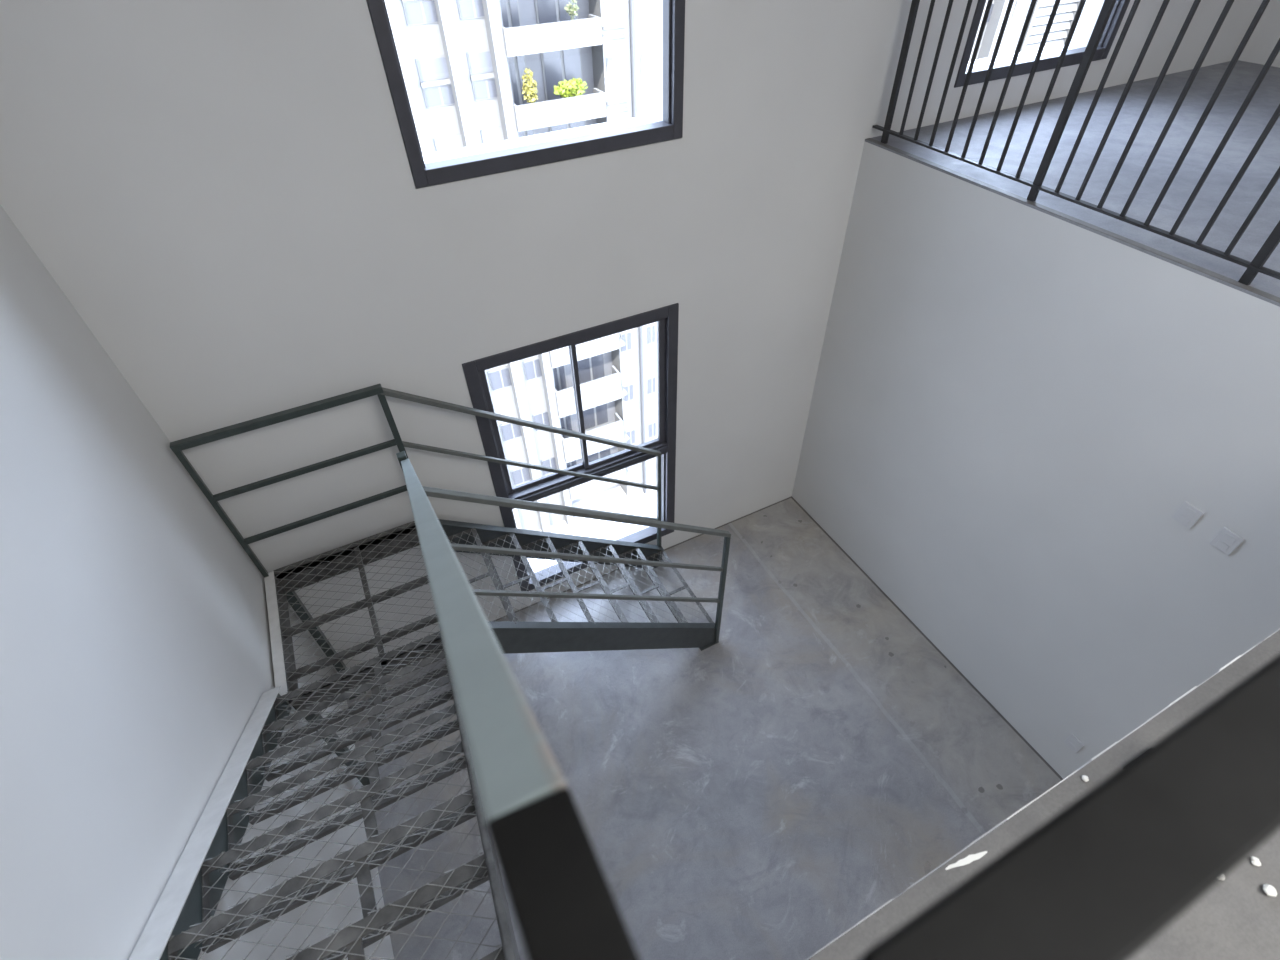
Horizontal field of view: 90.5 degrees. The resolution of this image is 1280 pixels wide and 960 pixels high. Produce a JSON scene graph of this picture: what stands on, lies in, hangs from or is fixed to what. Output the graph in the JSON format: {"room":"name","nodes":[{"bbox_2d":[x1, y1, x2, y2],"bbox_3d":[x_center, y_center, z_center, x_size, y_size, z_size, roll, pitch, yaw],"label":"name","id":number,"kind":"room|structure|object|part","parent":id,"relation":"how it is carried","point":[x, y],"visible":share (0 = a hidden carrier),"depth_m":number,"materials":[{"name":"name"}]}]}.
{"room":"stairwell","nodes":[
{"label":"stairwell","id":0,"kind":"room"},
{"bbox_2d":[0,205,393,959],"bbox_3d":[-0.779,1.776,0.501,0.200,6.200,7.165,-20,47,-18],"label":"wall","id":1,"kind":"structure","parent":0,"point":[136,659],"depth_m":2.06,"materials":[{"name":"white paint"}]},
{"bbox_2d":[0,0,1262,672],"bbox_3d":[1.146,-1.953,4.098,8.330,6.400,0.320,-20,47,-18],"label":"wall","id":2,"kind":"structure","parent":0,"point":[224,193],"depth_m":3.27,"materials":[{"name":"white paint"}]},
{"bbox_2d":[366,0,684,187],"bbox_3d":[-0.506,-2.426,2.499,1.398,2.105,0.362,-20,47,-18],"label":"window","id":3,"kind":"structure","parent":2,"relation":"in","point":[441,167],"depth_m":3.06,"materials":[{"name":"metal"}]},
{"bbox_3d":[-0.504,-1.717,3.256,1.398,0.032,0.260,-20,47,-18],"label":"sill","id":4,"kind":"part","parent":3,"relation":"part of","materials":[{"name":"white"}]},
{"bbox_2d":[462,303,678,590],"bbox_3d":[-0.430,-0.205,4.665,1.399,2.192,0.374,-20,47,-18],"label":"window","id":5,"kind":"structure","parent":2,"relation":"in","point":[667,317],"depth_m":4.45,"materials":[{"name":"metal"}]},
{"bbox_3d":[-0.676,-0.386,4.162,0.618,1.067,0.024,-20,47,-18],"label":"sash","id":6,"kind":"part","parent":5,"relation":"part of","materials":[{"name":"metal"}]},
{"bbox_3d":[-0.429,0.531,5.457,1.399,0.032,0.260,-20,47,-18],"label":"sill","id":7,"kind":"part","parent":5,"relation":"part of","materials":[{"name":"white"}]},
{"bbox_3d":[-0.120,-0.571,4.332,0.657,1.067,0.024,-20,47,-18],"label":"sash","id":8,"kind":"part","parent":5,"relation":"part of","materials":[{"name":"metal"}]},
{"bbox_2d":[954,0,1129,87],"bbox_3d":[2.480,-3.537,3.537,1.415,2.117,0.362,-20,47,-18],"label":"window","id":9,"kind":"structure","parent":2,"relation":"in","point":[1050,56],"depth_m":4.16,"materials":[{"name":"metal"}]},
{"bbox_3d":[2.482,-2.823,4.299,1.415,0.032,0.260,-20,47,-18],"label":"sill","id":10,"kind":"part","parent":9,"relation":"part of","materials":[{"name":"white"}]},
{"bbox_2d":[347,496,1062,959],"bbox_3d":[1.232,3.159,3.236,4.150,0.300,7.165,-20,47,-18],"label":"floor","id":11,"kind":"structure","parent":0,"point":[760,792],"depth_m":4.31,"materials":[{"name":"concrete"}]},
{"bbox_2d":[129,384,730,959],"bbox_3d":[-0.232,0.815,2.570,2.690,4.229,3.720,-20,47,-18],"label":"staircase","id":12,"kind":"structure","parent":11,"relation":"on","point":[564,905],"depth_m":2.15,"materials":[{"name":"grey metal"}]},
{"bbox_3d":[-2.224,0.211,3.409,0.026,0.998,0.026,-20,47,-18],"label":"post","id":13,"kind":"part","parent":12,"relation":"part of","materials":[{"name":"grey metal"}]},
{"bbox_3d":[-1.804,-0.320,3.196,0.994,0.038,0.040,-20,47,-18],"label":"handrail","id":14,"kind":"part","parent":12,"relation":"part of","materials":[{"name":"grey metal"}]},
{"bbox_3d":[-1.798,-0.061,3.449,0.964,0.030,0.024,-20,47,-18],"label":"rail","id":15,"kind":"part","parent":12,"relation":"part of","materials":[{"name":"grey metal"}]},
{"bbox_3d":[-2.141,1.121,4.314,0.050,1.252,0.050,-20,47,-18],"label":"leg","id":16,"kind":"part","parent":12,"relation":"part of","materials":[{"name":"grey metal"}]},
{"bbox_3d":[-1.789,0.189,3.693,0.964,0.030,0.024,-20,47,-18],"label":"rail","id":17,"kind":"part","parent":12,"relation":"part of","materials":[{"name":"grey metal"}]},
{"bbox_3d":[-1.769,1.626,3.785,0.050,1.252,0.050,-20,47,-18],"label":"leg","id":18,"kind":"part","parent":12,"relation":"part of","materials":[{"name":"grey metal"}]},
{"bbox_3d":[-1.556,0.728,3.689,0.942,0.165,0.930,-20,47,-18],"label":"landing frame","id":19,"kind":"part","parent":12,"relation":"part of","materials":[{"name":"grey metal"}]},
{"bbox_3d":[-1.365,-0.110,3.707,0.034,0.998,0.034,-20,47,-18],"label":"post","id":20,"kind":"part","parent":12,"relation":"part of","materials":[{"name":"grey metal"}]},
{"bbox_3d":[-0.953,0.371,3.035,0.034,1.330,0.034,-20,47,-18],"label":"post","id":21,"kind":"part","parent":12,"relation":"part of","materials":[{"name":"grey metal"}]},
{"bbox_3d":[-0.504,0.035,1.438,0.034,1.515,2.064,-21,48,-18],"label":"handrail","id":22,"kind":"part","parent":12,"relation":"part of","materials":[{"name":"grey metal"}]},
{"bbox_3d":[-0.613,-0.333,4.021,1.682,1.206,0.036,-20,47,-18],"label":"handrail","id":23,"kind":"part","parent":12,"relation":"part of","materials":[{"name":"grey metal"}]},
{"bbox_3d":[-0.611,-0.070,4.274,1.668,1.193,0.022,-20,47,-18],"label":"rail","id":24,"kind":"part","parent":12,"relation":"part of","materials":[{"name":"grey metal"}]},
{"bbox_3d":[0.116,0.355,0.035,0.037,0.042,0.703,-20,47,-18],"label":"handrail","id":25,"kind":"part","parent":12,"relation":"part of","materials":[{"name":"grey metal"}]},
{"bbox_3d":[-0.602,0.191,4.530,1.668,1.193,0.022,-20,47,-18],"label":"rail","id":26,"kind":"part","parent":12,"relation":"part of","materials":[{"name":"grey metal"}]},
{"bbox_3d":[-0.193,0.195,3.399,1.695,1.252,0.036,-20,47,-18],"label":"handrail","id":27,"kind":"part","parent":12,"relation":"part of","materials":[{"name":"grey metal"}]},
{"bbox_3d":[-0.190,0.458,3.652,1.681,1.238,0.022,-20,47,-18],"label":"rail","id":28,"kind":"part","parent":12,"relation":"part of","materials":[{"name":"grey metal"}]},
{"bbox_3d":[-0.181,0.720,3.908,1.681,1.238,0.022,-20,47,-18],"label":"rail","id":29,"kind":"part","parent":12,"relation":"part of","materials":[{"name":"grey metal"}]},
{"bbox_3d":[0.153,0.255,5.122,0.030,1.258,0.030,-20,47,-18],"label":"post","id":30,"kind":"part","parent":12,"relation":"part of","materials":[{"name":"grey metal"}]},
{"bbox_3d":[0.528,1.270,4.966,0.160,0.012,0.080,-20,47,-18],"label":"plate","id":31,"kind":"part","parent":12,"relation":"part of","materials":[{"name":"grey metal"}]},
{"bbox_3d":[0.581,0.828,4.547,0.030,1.342,0.030,-20,47,-18],"label":"post","id":32,"kind":"part","parent":12,"relation":"part of","materials":[{"name":"grey metal"}]},
{"bbox_2d":[792,141,1279,778],"bbox_3d":[3.092,1.225,2.696,0.120,3.128,7.165,-20,47,-18],"label":"wall","id":33,"kind":"structure","parent":0,"point":[1014,407],"depth_m":3.54,"materials":[{"name":"white paint"}]},
{"bbox_2d":[866,138,1279,302],"bbox_3d":[2.099,-1.134,2.893,0.040,0.012,3.103,-20,47,-18],"label":"trim","id":34,"kind":"structure","parent":33,"relation":"attached to","point":[1183,262],"depth_m":2.90,"materials":[{"name":"grey metal"}]},
{"bbox_2d":[1064,734,1083,752],"bbox_3d":[2.732,1.659,3.993,0.011,0.110,0.084,-20,47,-18],"label":"wall socket","id":35,"kind":"object","parent":33,"relation":"attached to","point":[1071,741],"visible":1,"depth_m":3.99,"materials":[{"name":"grey plastic"}]},
{"bbox_2d":[1172,501,1203,528],"bbox_3d":[2.538,0.163,2.940,0.011,0.110,0.084,-20,47,-18],"label":"wall socket","id":36,"kind":"object","parent":33,"relation":"attached to","point":[1187,514],"visible":1,"depth_m":2.94,"materials":[{"name":"grey plastic"}]},
{"bbox_2d":[1178,514,1189,523],"bbox_3d":[2.534,0.182,2.955,0.002,0.028,0.044,-20,47,-18],"label":"outlet","id":37,"kind":"object","parent":36,"relation":"attached to","point":[1182,518],"depth_m":2.95,"materials":[{"name":"grey plastic"}]},
{"bbox_2d":[1184,507,1195,516],"bbox_3d":[2.533,0.147,2.922,0.002,0.028,0.044,-20,47,-18],"label":"outlet","id":38,"kind":"object","parent":36,"relation":"attached to","point":[1188,511],"depth_m":2.92,"materials":[{"name":"grey plastic"}]},
{"bbox_2d":[1210,527,1244,555],"bbox_3d":[2.617,0.274,2.831,0.011,0.110,0.084,-20,47,-18],"label":"wall socket","id":39,"kind":"object","parent":33,"relation":"attached to","point":[1226,541],"visible":1,"depth_m":2.83,"materials":[{"name":"grey plastic"}]},
{"bbox_2d":[1216,540,1229,549],"bbox_3d":[2.614,0.293,2.846,0.002,0.028,0.044,-20,47,-18],"label":"outlet","id":40,"kind":"object","parent":39,"relation":"attached to","point":[1220,544],"depth_m":2.84,"materials":[{"name":"grey plastic"}]},
{"bbox_2d":[1223,533,1235,543],"bbox_3d":[2.613,0.259,2.812,0.002,0.028,0.044,-20,47,-18],"label":"outlet","id":41,"kind":"object","parent":39,"relation":"attached to","point":[1228,538],"depth_m":2.81,"materials":[{"name":"grey plastic"}]},
{"bbox_2d":[808,60,1279,959],"bbox_3d":[2.838,0.252,1.588,7.930,0.200,7.165,-20,47,-18],"label":"floor","id":42,"kind":"structure","parent":0,"point":[1266,99],"depth_m":3.06,"materials":[{"name":"concrete"}]},
{"bbox_2d":[946,851,986,869],"bbox_3d":[0.569,0.662,1.104,0.085,0.001,0.011,-15,46,-13],"label":"flake","id":43,"kind":"object","parent":42,"relation":"on","point":[969,858],"visible":1,"depth_m":1.10,"materials":[{"name":"white"}]},
{"bbox_2d":[806,629,1279,959],"bbox_3d":[1.342,0.434,1.453,3.239,0.201,0.003,-20,47,-18],"label":"trim","id":44,"kind":"structure","parent":42,"relation":"attached to","point":[1239,656],"depth_m":1.18,"materials":[{"name":"grey metal"}]},
{"bbox_2d":[857,654,1279,959],"bbox_3d":[1.396,0.040,0.997,2.943,1.000,0.080,-20,47,-18],"label":"guard railing","id":45,"kind":"object","parent":42,"relation":"on","point":[1101,878],"visible":1,"depth_m":0.23,"materials":[{"name":"black metal"}]},
{"bbox_2d":[872,0,1279,284],"bbox_3d":[2.102,-1.524,2.546,0.040,1.032,3.055,-20,47,-18],"label":"balustrade","id":46,"kind":"object","parent":42,"relation":"on","point":[1256,266],"visible":1,"depth_m":2.76,"materials":[{"name":"black metal"}]},
{"bbox_3d":[1.458,-2.396,3.467,0.022,1.020,0.034,-20,47,-18],"label":"post","id":47,"kind":"part","parent":46,"relation":"part of","materials":[{"name":"black metal"}]},
{"bbox_3d":[1.930,-1.754,2.796,0.022,1.020,0.034,-20,47,-18],"label":"post","id":48,"kind":"part","parent":46,"relation":"part of","materials":[{"name":"black metal"}]},
{"bbox_3d":[2.113,-1.204,2.860,0.032,0.012,3.055,-20,47,-18],"label":"rail","id":49,"kind":"part","parent":46,"relation":"part of","materials":[{"name":"black metal"}]},
{"bbox_3d":[2.379,-1.143,2.156,0.022,1.020,0.034,-20,47,-18],"label":"post","id":50,"kind":"part","parent":46,"relation":"part of","materials":[{"name":"black metal"}]},
{"bbox_2d":[1082,775,1088,781],"bbox_3d":[0.838,0.562,1.194,0.011,0.006,0.012,12,46,14],"label":"crumb","id":51,"kind":"object","parent":42,"relation":"on","point":[1085,778],"visible":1,"depth_m":1.19,"materials":[{"name":"white"}]},
{"bbox_2d":[1251,856,1260,865],"bbox_3d":[1.058,0.655,1.090,0.013,0.008,0.015,19,48,20],"label":"crumb","id":52,"kind":"object","parent":42,"relation":"on","point":[1255,861],"visible":1,"depth_m":1.09,"materials":[{"name":"white"}]},
{"bbox_2d":[1263,884,1276,896],"bbox_3d":[1.049,0.685,1.058,0.019,0.011,0.018,-6,45,-4],"label":"crumb","id":53,"kind":"object","parent":42,"relation":"on","point":[1268,889],"visible":1,"depth_m":1.05,"materials":[{"name":"white"}]},
{"bbox_2d":[1238,0,1279,67],"bbox_3d":[6.466,-0.929,3.010,0.200,6.200,7.165,-20,47,-18],"label":"wall","id":54,"kind":"structure","parent":0,"point":[1266,34],"depth_m":4.86,"materials":[{"name":"white paint"}]},
{"label":"outside","id":55,"kind":"structure","parent":0,"visible":0},
{"bbox_2d":[538,486,656,534],"bbox_3d":[-4.842,-21.309,72.035,170.000,0.300,116.500,-20,47,-18],"label":"ground","id":56,"kind":"structure","parent":55,"point":[615,500],"depth_m":48.03,"materials":[{"name":"grey"}]},
{"bbox_2d":[384,0,1080,531],"bbox_3d":[7.439,-21.608,38.107,69.750,46.990,9.000,-20,47,-18],"label":"apartment building","id":57,"kind":"structure","parent":56,"relation":"on","point":[463,63],"depth_m":29.33,"materials":[{"name":"white painted concrete"},{"name":"glass"}]},
{"bbox_3d":[-8.435,-18.198,24.684,1.315,0.661,0.019,-20,47,-18],"label":"pane","id":58,"kind":"part","parent":57,"relation":"part of","materials":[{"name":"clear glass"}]},
{"bbox_2d":[417,57,449,80],"bbox_3d":[-8.389,-16.847,26.007,1.295,0.731,0.019,-20,47,-18],"label":"roller blind","id":59,"kind":"object","parent":57,"relation":"hanging from","point":[428,68],"depth_m":25.97,"materials":[{"name":"grey fabric"}]},
{"bbox_3d":[-8.365,-16.150,26.690,1.315,0.661,0.019,-20,47,-18],"label":"pane","id":60,"kind":"part","parent":57,"relation":"part of","materials":[{"name":"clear glass"}]},
{"bbox_3d":[-6.625,-18.873,25.311,1.160,0.661,0.019,-20,47,-18],"label":"pane","id":61,"kind":"part","parent":57,"relation":"part of","materials":[{"name":"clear glass"}]},
{"bbox_2d":[468,51,492,74],"bbox_3d":[-6.579,-17.523,26.634,1.140,0.731,0.019,-20,47,-18],"label":"roller blind","id":62,"kind":"object","parent":57,"relation":"hanging from","point":[479,62],"depth_m":26.59,"materials":[{"name":"grey fabric"}]},
{"bbox_3d":[-6.555,-16.826,27.317,1.160,0.661,0.019,-20,47,-18],"label":"pane","id":63,"kind":"part","parent":57,"relation":"part of","materials":[{"name":"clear glass"}]},
{"bbox_3d":[-8.012,-5.858,36.770,1.315,1.197,0.019,-20,47,-18],"label":"pane","id":64,"kind":"part","parent":57,"relation":"part of","materials":[{"name":"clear glass"}]},
{"bbox_3d":[-7.917,-3.068,39.502,1.315,1.197,0.019,-20,47,-18],"label":"pane","id":65,"kind":"part","parent":57,"relation":"part of","materials":[{"name":"clear glass"}]},
{"bbox_2d":[521,68,537,102],"bbox_3d":[-4.787,-16.852,27.750,0.764,2.065,0.754,-20,47,-18],"label":"potted plant","id":66,"kind":"object","parent":57,"relation":"on","point":[527,85],"visible":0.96,"depth_m":27.49,"materials":[{"name":"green plant"}]},
{"bbox_3d":[-6.203,-6.533,37.396,1.160,1.197,0.019,-20,47,-18],"label":"pane","id":67,"kind":"part","parent":57,"relation":"part of","materials":[{"name":"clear glass"}]},
{"bbox_3d":[-4.395,-20.528,27.283,3.529,2.070,0.039,-20,47,-18],"label":"pane","id":68,"kind":"part","parent":57,"relation":"part of","materials":[{"name":"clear glass"}]},
{"bbox_3d":[-6.107,-3.744,40.129,1.160,1.197,0.019,-20,47,-18],"label":"pane","id":69,"kind":"part","parent":57,"relation":"part of","materials":[{"name":"clear glass"}]},
{"bbox_3d":[-4.327,-18.536,29.235,3.529,2.070,0.039,-20,47,-18],"label":"pane","id":70,"kind":"part","parent":57,"relation":"part of","materials":[{"name":"clear glass"}]},
{"bbox_3d":[-4.257,-16.500,31.228,3.529,2.190,0.039,-20,47,-18],"label":"pane","id":71,"kind":"part","parent":57,"relation":"part of","materials":[{"name":"glass"}]},
{"bbox_2d":[553,78,587,97],"bbox_3d":[-3.083,-17.277,28.541,1.657,1.481,0.758,-20,47,-18],"label":"potted plant","id":72,"kind":"object","parent":57,"relation":"on","point":[573,84],"visible":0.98,"depth_m":28.21,"materials":[{"name":"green plant"}]},
{"bbox_2d":[565,0,578,19],"bbox_3d":[-2.832,-19.400,26.741,0.639,1.440,0.674,2,45,4],"label":"potted plant","id":73,"kind":"object","parent":57,"relation":"on","point":[572,10],"visible":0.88,"depth_m":26.44,"materials":[{"name":"green plant"}]},
{"bbox_3d":[-3.942,-7.287,40.252,3.529,2.970,0.039,-20,47,-18],"label":"pane","id":74,"kind":"part","parent":57,"relation":"part of","materials":[{"name":"clear glass"}]},
{"bbox_3d":[-3.850,-4.608,42.875,3.529,3.090,0.039,-20,47,-18],"label":"pane","id":75,"kind":"part","parent":57,"relation":"part of","materials":[{"name":"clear glass"}]},
{"bbox_3d":[-3.759,-1.962,45.466,3.529,2.880,0.039,-20,47,-18],"label":"pane","id":76,"kind":"part","parent":57,"relation":"part of","materials":[{"name":"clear glass"}]},
{"bbox_3d":[-1.184,-18.897,29.113,0.633,0.844,0.019,-20,47,-18],"label":"pane","id":77,"kind":"part","parent":57,"relation":"part of","materials":[{"name":"glass"}]},
{"bbox_3d":[-0.830,-8.539,39.257,0.633,1.197,0.019,-20,47,-18],"label":"pane","id":78,"kind":"part","parent":57,"relation":"part of","materials":[{"name":"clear glass"}]},
{"bbox_3d":[-0.734,-5.750,41.989,0.633,1.197,0.019,-20,47,-18],"label":"pane","id":79,"kind":"part","parent":57,"relation":"part of","materials":[{"name":"clear glass"}]},
{"bbox_3d":[0.376,-19.479,29.653,0.664,0.844,0.019,-20,47,-18],"label":"pane","id":80,"kind":"part","parent":57,"relation":"part of","materials":[{"name":"glass"}]},
{"bbox_3d":[0.731,-9.122,39.797,0.664,1.197,0.019,-20,47,-18],"label":"pane","id":81,"kind":"part","parent":57,"relation":"part of","materials":[{"name":"clear glass"}]},
{"bbox_3d":[0.827,-6.332,42.529,0.664,1.197,0.019,-20,47,-18],"label":"pane","id":82,"kind":"part","parent":57,"relation":"part of","materials":[{"name":"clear glass"}]},
{"bbox_3d":[11.628,-21.819,35.327,61.300,40.616,0.019,-20,47,-18],"label":"pane","id":83,"kind":"part","parent":57,"relation":"part of","materials":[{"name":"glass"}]}
]}

